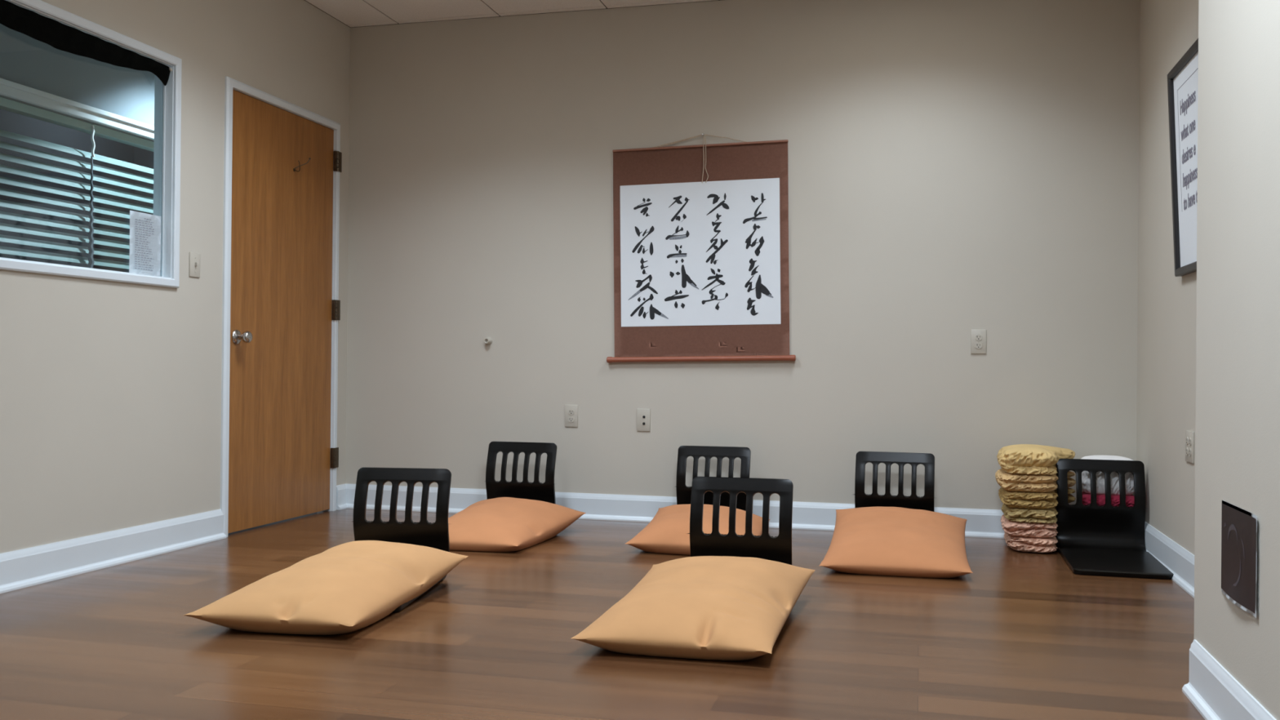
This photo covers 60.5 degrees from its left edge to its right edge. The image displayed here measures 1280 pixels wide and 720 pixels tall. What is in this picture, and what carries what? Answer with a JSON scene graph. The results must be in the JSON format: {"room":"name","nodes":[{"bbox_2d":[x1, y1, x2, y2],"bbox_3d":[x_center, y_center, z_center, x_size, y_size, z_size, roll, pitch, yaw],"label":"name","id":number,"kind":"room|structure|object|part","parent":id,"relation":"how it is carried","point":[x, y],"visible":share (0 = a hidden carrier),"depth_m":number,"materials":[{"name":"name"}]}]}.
{"room":"meditation room","nodes":[
{"label":"meditation room","id":0,"kind":"room"},
{"bbox_2d":[0,108,154,272],"bbox_3d":[-3.399,-0.527,5.465,1.000,2.626,3.700,0,0,14],"label":"wall","id":1,"kind":"structure","parent":0,"point":[11,122],"depth_m":6.70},
{"bbox_2d":[0,23,155,142],"bbox_3d":[-3.386,-0.535,3.294,0.100,2.626,7.900,0,0,14],"label":"wall","id":2,"kind":"structure","parent":0,"point":[26,60],"depth_m":5.43,"materials":[{"name":"grey paint"}]},
{"bbox_2d":[0,77,154,140],"bbox_3d":[-2.806,-0.736,5.470,0.142,1.055,2.940,0,0,14],"label":"window","id":3,"kind":"structure","parent":2,"relation":"in","point":[10,89],"depth_m":5.36,"materials":[{"name":"white paint"},{"name":"glass"}]},
{"bbox_2d":[0,97,154,269],"bbox_3d":[-2.806,-0.705,5.470,0.078,0.976,2.780,0,0,14],"label":"window blind","id":4,"kind":"object","parent":2,"relation":"attached to","point":[10,105],"visible":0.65,"depth_m":5.42,"materials":[{"name":"white plastic"}]},
{"bbox_3d":[-2.757,-1.102,5.534,0.020,0.163,0.021,1,0,-8],"label":"lift cord","id":5,"kind":"part","parent":4,"relation":"part of","materials":[{"name":"white plastic"}]},
{"bbox_2d":[0,0,350,553],"bbox_3d":[-2.507,-0.530,2.618,0.078,2.626,7.025,0,0,14],"label":"wall","id":6,"kind":"structure","parent":0,"point":[110,391],"depth_m":4.51,"materials":[{"name":"paint"}]},
{"bbox_2d":[0,0,182,288],"bbox_3d":[-2.193,-0.792,3.825,0.104,0.966,1.688,0,0,14],"label":"window","id":7,"kind":"structure","parent":6,"relation":"in","point":[167,98],"depth_m":4.60,"materials":[{"name":"white paint"}]},
{"bbox_2d":[0,0,170,85],"bbox_3d":[-2.160,-1.183,3.819,0.022,0.098,1.596,0,0,14],"label":"drape","id":8,"kind":"object","parent":7,"relation":"hanging from","point":[60,36],"visible":1,"depth_m":4.06,"materials":[{"name":"black fabric"}]},
{"bbox_2d":[128,210,160,276],"bbox_3d":[-2.021,-0.473,4.491,0.003,0.253,0.187,0,0,14],"label":"notice sheet","id":9,"kind":"object","parent":7,"relation":"attached to","point":[144,258],"visible":0.98,"depth_m":4.49,"materials":[{"name":"white paper"}]},
{"bbox_2d":[0,484,347,593],"bbox_3d":[-2.466,0.719,2.599,0.030,0.130,7.025,0,0,14],"label":"baseboard","id":10,"kind":"structure","parent":6,"relation":"attached to","point":[37,565],"depth_m":4.22,"materials":[{"name":"white paint"}]},
{"bbox_2d":[189,252,200,277],"bbox_3d":[-1.916,-0.410,4.740,0.017,0.105,0.070,0,0,14],"label":"light switch","id":11,"kind":"object","parent":6,"relation":"attached to","point":[194,258],"visible":1,"depth_m":4.74,"materials":[{"name":"beige plastic"}]},
{"bbox_2d":[220,75,342,537],"bbox_3d":[-1.754,-0.236,5.420,0.154,2.075,0.998,0,0,14],"label":"door","id":12,"kind":"structure","parent":6,"relation":"in","point":[281,305],"depth_m":5.37,"materials":[{"name":"brown wood"}]},
{"bbox_3d":[-1.817,-0.105,5.031,0.075,0.068,0.068,0,0,14],"label":"knob","id":13,"kind":"part","parent":12,"relation":"part of","materials":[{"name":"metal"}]},
{"bbox_2d":[305,0,715,26],"bbox_3d":[-0.518,-1.835,2.118,3.994,0.018,7.018,0,0,14],"label":"ceiling","id":14,"kind":"structure","parent":0,"point":[353,13],"depth_m":5.66,"materials":[{"name":"tile"}]},
{"bbox_2d":[363,0,607,23],"bbox_3d":[-0.518,-1.843,2.118,4.001,0.026,7.025,0,0,14],"label":"grid","id":15,"kind":"object","parent":14,"relation":"attached to","point":[363,0],"visible":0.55,"depth_m":5.65,"materials":[{"name":"white metal"}]},
{"bbox_2d":[304,0,719,27],"bbox_3d":[-1.369,-2.012,2.737,6.442,0.040,8.000,0,0,14],"label":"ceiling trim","id":16,"kind":"structure","parent":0,"point":[304,0],"depth_m":6.25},
{"bbox_2d":[0,508,1204,719],"bbox_3d":[-1.397,0.844,2.725,6.442,0.100,8.000,0,0,14],"label":"floor","id":17,"kind":"structure","parent":0,"point":[1021,635],"depth_m":3.06,"materials":[{"name":"brown wood"}]},
{"bbox_2d":[353,466,451,613],"bbox_3d":[-0.913,0.604,3.818,0.389,0.398,0.652,1,0,5],"label":"chair","id":18,"kind":"object","parent":17,"relation":"on","point":[435,535],"visible":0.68,"depth_m":4.09,"materials":[{"name":"black paint"}]},
{"bbox_2d":[183,540,468,635],"bbox_3d":[-0.983,0.718,3.593,0.568,0.164,0.986,0,0,14],"label":"floor cushion","id":19,"kind":"object","parent":18,"relation":"on","point":[348,587],"visible":1,"depth_m":3.33,"materials":[{"name":"fabric"}]},
{"bbox_3d":[-0.920,0.791,3.756,0.358,0.022,0.530,1,0,5],"label":"seat","id":20,"kind":"part","parent":18,"relation":"part of","materials":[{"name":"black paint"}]},
{"bbox_2d":[484,441,557,503],"bbox_3d":[-0.662,0.612,5.244,0.389,0.398,0.652,0,0,13],"label":"chair","id":21,"kind":"object","parent":17,"relation":"on","point":[537,491],"visible":0.59,"depth_m":5.51,"materials":[{"name":"black paint"}]},
{"bbox_2d":[448,497,586,551],"bbox_3d":[-0.623,0.730,4.978,0.599,0.157,0.837,0,0,14],"label":"floor cushion","id":22,"kind":"object","parent":21,"relation":"on","point":[500,524],"visible":0.84,"depth_m":4.81,"materials":[{"name":"orange fabric"}]},
{"bbox_2d":[675,445,751,511],"bbox_3d":[0.294,0.620,5.079,0.389,0.398,0.652,0,0,13],"label":"chair","id":23,"kind":"object","parent":17,"relation":"on","point":[683,492],"visible":0.32,"depth_m":5.36,"materials":[{"name":"black paint"}]},
{"bbox_2d":[625,503,769,555],"bbox_3d":[0.281,0.738,4.852,0.565,0.157,0.655,0,0,14],"label":"floor cushion","id":24,"kind":"object","parent":23,"relation":"on","point":[667,532],"visible":0.55,"depth_m":4.69,"materials":[{"name":"orange fabric"}]},
{"bbox_2d":[687,476,795,564],"bbox_3d":[0.294,0.614,3.586,0.389,0.398,0.652,0,0,12],"label":"chair","id":25,"kind":"object","parent":17,"relation":"on","point":[764,546],"visible":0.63,"depth_m":3.86,"materials":[{"name":"black paint"}]},
{"bbox_2d":[571,555,815,660],"bbox_3d":[0.205,0.731,3.368,0.574,0.158,0.954,0,0,14],"label":"floor cushion","id":26,"kind":"object","parent":25,"relation":"on","point":[701,607],"visible":1,"depth_m":3.09,"materials":[{"name":"fabric"}]},
{"bbox_2d":[853,451,934,511],"bbox_3d":[1.100,0.627,4.819,0.389,0.398,0.652,0,0,16],"label":"chair","id":27,"kind":"object","parent":17,"relation":"on","point":[926,502],"visible":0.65,"depth_m":5.09,"materials":[{"name":"black paint"}]},
{"bbox_2d":[819,506,973,577],"bbox_3d":[1.069,0.733,4.541,0.579,0.179,0.864,0,0,14],"label":"floor cushion","id":28,"kind":"object","parent":27,"relation":"on","point":[896,541],"visible":1,"depth_m":4.31,"materials":[{"name":"orange fabric"}]},
{"bbox_2d":[1004,532,1057,552],"bbox_3d":[1.777,0.799,4.866,0.308,0.064,0.366,0,0,14],"label":"folded blanket","id":29,"kind":"object","parent":17,"relation":"on","point":[1048,544],"visible":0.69,"depth_m":4.72,"materials":[{"name":"pink fabric"}]},
{"bbox_2d":[1000,514,1057,537],"bbox_3d":[1.770,0.734,4.871,0.326,0.066,0.375,0,0,14],"label":"folded blanket","id":30,"kind":"object","parent":29,"relation":"on","point":[1023,529],"visible":0.67,"depth_m":4.73,"materials":[{"name":"pink fabric"}]},
{"bbox_2d":[1000,503,1057,523],"bbox_3d":[1.772,0.672,4.871,0.324,0.058,0.375,0,0,14],"label":"folded blanket","id":31,"kind":"object","parent":30,"relation":"on","point":[1016,514],"visible":0.63,"depth_m":4.73,"materials":[{"name":"yellow fabric"}]},
{"bbox_2d":[998,487,1075,509],"bbox_3d":[1.768,0.607,4.872,0.334,0.072,0.371,0,0,14],"label":"folded blanket","id":32,"kind":"object","parent":31,"relation":"on","point":[1021,500],"visible":0.78,"depth_m":4.73,"materials":[{"name":"yellow fabric"}]},
{"bbox_2d":[995,468,1075,492],"bbox_3d":[1.762,0.533,4.875,0.348,0.076,0.370,0,0,14],"label":"folded blanket","id":33,"kind":"object","parent":32,"relation":"on","point":[1007,481],"visible":0.8,"depth_m":4.73,"materials":[{"name":"yellow fabric"}]},
{"bbox_2d":[996,444,1075,475],"bbox_3d":[1.763,0.435,4.870,0.337,0.119,0.370,0,0,14],"label":"folded blanket","id":34,"kind":"object","parent":33,"relation":"on","point":[1019,459],"visible":0.94,"depth_m":4.74,"materials":[{"name":"fabric"}]},
{"bbox_2d":[1056,458,1173,579],"bbox_3d":[1.933,0.633,4.511,0.389,0.398,0.652,0,0,15],"label":"chair","id":35,"kind":"object","parent":17,"relation":"on","point":[1107,540],"visible":0.97,"depth_m":4.76,"materials":[{"name":"black paint"}]},
{"bbox_3d":[2.000,0.635,4.767,0.389,0.398,0.123,0,0,15],"label":"backrest","id":36,"kind":"part","parent":35,"relation":"part of","materials":[{"name":"black paint"}]},
{"bbox_3d":[1.915,0.821,4.451,0.358,0.022,0.530,0,0,15],"label":"seat","id":37,"kind":"part","parent":35,"relation":"part of","materials":[{"name":"black paint"}]},
{"bbox_3d":[2.085,0.798,4.920,0.236,0.072,0.210,0,0,14],"label":"folded blanket","id":38,"kind":"object","parent":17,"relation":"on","visible":0},
{"bbox_3d":[2.094,0.710,4.919,0.253,0.102,0.209,0,0,14],"label":"folded blanket","id":39,"kind":"object","parent":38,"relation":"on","visible":0},
{"bbox_2d":[1082,491,1133,507],"bbox_3d":[2.095,0.627,4.919,0.253,0.060,0.210,0,0,14],"label":"folded blanket","id":40,"kind":"object","parent":39,"relation":"on","point":[1100,499],"visible":0.28,"depth_m":4.83,"materials":[{"name":"red fabric"}]},
{"bbox_2d":[1081,455,1133,495],"bbox_3d":[2.094,0.511,4.920,0.252,0.168,0.210,0,0,14],"label":"folded blanket","id":41,"kind":"object","parent":40,"relation":"on","point":[1114,477],"visible":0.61,"depth_m":4.84,"materials":[{"name":"white fabric"}]},
{"bbox_2d":[345,0,1140,510],"bbox_3d":[0.362,-0.490,5.562,4.179,2.626,0.100,0,0,14],"label":"wall","id":42,"kind":"structure","parent":0,"point":[956,167],"depth_m":5.41,"materials":[{"name":"paint"}]},
{"bbox_2d":[484,337,492,345],"bbox_3d":[-0.804,-0.101,5.788,0.042,0.042,0.035,0,0,14],"label":"bumper cover","id":43,"kind":"object","parent":42,"relation":"attached to","point":[488,340],"visible":1,"depth_m":5.78,"materials":[{"name":"beige plastic"}]},
{"bbox_2d":[564,404,577,426],"bbox_3d":[-0.355,0.289,5.684,0.070,0.114,0.009,0,0,14],"label":"wall outlet","id":44,"kind":"object","parent":42,"relation":"attached to","point":[571,411],"visible":1,"depth_m":5.68,"materials":[{"name":"beige plastic"}]},
{"bbox_2d":[568,417,573,422],"bbox_3d":[-0.356,0.309,5.681,0.032,0.030,0.003,0,0,14],"label":"receptacle","id":45,"kind":"object","parent":44,"relation":"attached to","point":[571,420],"depth_m":5.68,"materials":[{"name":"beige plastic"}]},
{"bbox_2d":[568,408,573,414],"bbox_3d":[-0.355,0.270,5.682,0.032,0.030,0.003,0,0,14],"label":"receptacle","id":46,"kind":"object","parent":44,"relation":"attached to","point":[571,411],"depth_m":5.68,"materials":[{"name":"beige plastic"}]},
{"bbox_2d":[636,408,650,431],"bbox_3d":[0.018,0.305,5.588,0.070,0.114,0.010,0,0,14],"label":"outlet","id":47,"kind":"object","parent":42,"relation":"attached to","point":[643,415],"visible":1,"depth_m":5.59,"materials":[{"name":"beige plastic"}]},
{"bbox_2d":[345,483,1004,538],"bbox_3d":[0.323,0.757,5.496,4.001,0.130,0.030,0,0,14],"label":"baseboard","id":48,"kind":"structure","parent":42,"relation":"attached to","point":[984,523],"depth_m":5.58,"materials":[{"name":"white paint"}]},
{"bbox_2d":[970,329,986,353],"bbox_3d":[1.599,-0.086,5.187,0.070,0.114,0.009,0,0,14],"label":"wall outlet","id":49,"kind":"object","parent":42,"relation":"attached to","point":[978,337],"visible":1,"depth_m":5.18,"materials":[{"name":"beige plastic"}]},
{"bbox_2d":[974,342,982,348],"bbox_3d":[1.598,-0.067,5.185,0.032,0.030,0.003,0,0,14],"label":"receptacle","id":50,"kind":"object","parent":49,"relation":"attached to","point":[977,345],"depth_m":5.18,"materials":[{"name":"beige plastic"}]},
{"bbox_2d":[975,334,982,340],"bbox_3d":[1.598,-0.106,5.185,0.032,0.030,0.003,0,0,14],"label":"receptacle","id":51,"kind":"object","parent":49,"relation":"attached to","point":[978,337],"depth_m":5.18,"materials":[{"name":"beige plastic"}]},
{"bbox_3d":[0.318,-1.131,5.516,0.012,0.012,0.019,0,0,14],"label":"nail","id":52,"kind":"object","parent":42,"relation":"attached to","visible":0},
{"bbox_2d":[606,134,795,362],"bbox_3d":[0.302,-0.558,5.505,0.983,1.169,0.031,-1,0,14],"label":"scroll","id":53,"kind":"object","parent":52,"relation":"hanging from","point":[701,231],"visible":1,"depth_m":5.51,"materials":[{"name":"paper"}]},
{"bbox_3d":[0.296,-1.105,5.516,0.495,0.057,0.006,-1,0,14],"label":"hanging cord","id":54,"kind":"part","parent":53,"relation":"part of","materials":[{"name":"fabric"}]},
{"bbox_3d":[0.295,-1.075,5.519,0.897,0.011,0.014,-1,0,14],"label":"rod","id":55,"kind":"part","parent":53,"relation":"part of","materials":[{"name":"wood"}]},
{"bbox_2d":[1136,0,1198,555],"bbox_3d":[2.024,-0.482,3.830,0.100,2.626,2.433,0,0,14],"label":"wall","id":56,"kind":"structure","parent":0,"point":[1167,302],"depth_m":4.51,"materials":[{"name":"paint"}]},
{"bbox_2d":[1144,521,1194,598],"bbox_3d":[1.949,0.766,3.841,0.030,0.130,2.433,0,0,14],"label":"baseboard","id":57,"kind":"structure","parent":56,"relation":"attached to","point":[1178,560],"depth_m":4.21,"materials":[{"name":"white paint"}]},
{"bbox_2d":[1167,38,1198,276],"bbox_3d":[1.958,-0.706,3.883,0.056,0.775,0.620,0,0,14],"label":"framed poster","id":58,"kind":"object","parent":56,"relation":"attached to","point":[1183,78],"visible":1,"depth_m":4.03,"materials":[{"name":"white paper"}]},
{"bbox_2d":[1185,430,1194,463],"bbox_3d":[2.010,0.317,4.019,0.009,0.114,0.116,0,0,14],"label":"wall outlet","id":59,"kind":"object","parent":56,"relation":"attached to","point":[1189,435],"visible":1,"depth_m":4.00,"materials":[{"name":"beige plastic"}]},
{"bbox_2d":[1185,447,1188,455],"bbox_3d":[2.013,0.337,4.041,0.003,0.030,0.032,0,0,14],"label":"receptacle","id":60,"kind":"object","parent":59,"relation":"attached to","point":[1186,448],"depth_m":4.04,"materials":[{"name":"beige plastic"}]},
{"bbox_2d":[1194,0,1279,719],"bbox_3d":[1.012,-0.505,0.463,0.395,2.626,4.592,0,0,14],"label":"wall","id":61,"kind":"structure","parent":0,"point":[1237,427],"depth_m":2.37,"materials":[{"name":"paint"}]},
{"bbox_2d":[1182,639,1276,719],"bbox_3d":[0.792,0.741,0.502,0.030,0.130,4.574,0,0,14],"label":"baseboard","id":62,"kind":"structure","parent":61,"relation":"attached to","point":[1215,694],"depth_m":2.47,"materials":[{"name":"white paint"}]},
{"bbox_2d":[1221,500,1257,617],"bbox_3d":[1.275,0.418,2.347,0.010,0.205,0.283,0,0,14],"label":"wall plate","id":63,"kind":"object","parent":61,"relation":"attached to","point":[1238,526],"visible":1,"depth_m":2.34,"materials":[{"name":"brown metal"}]}
]}

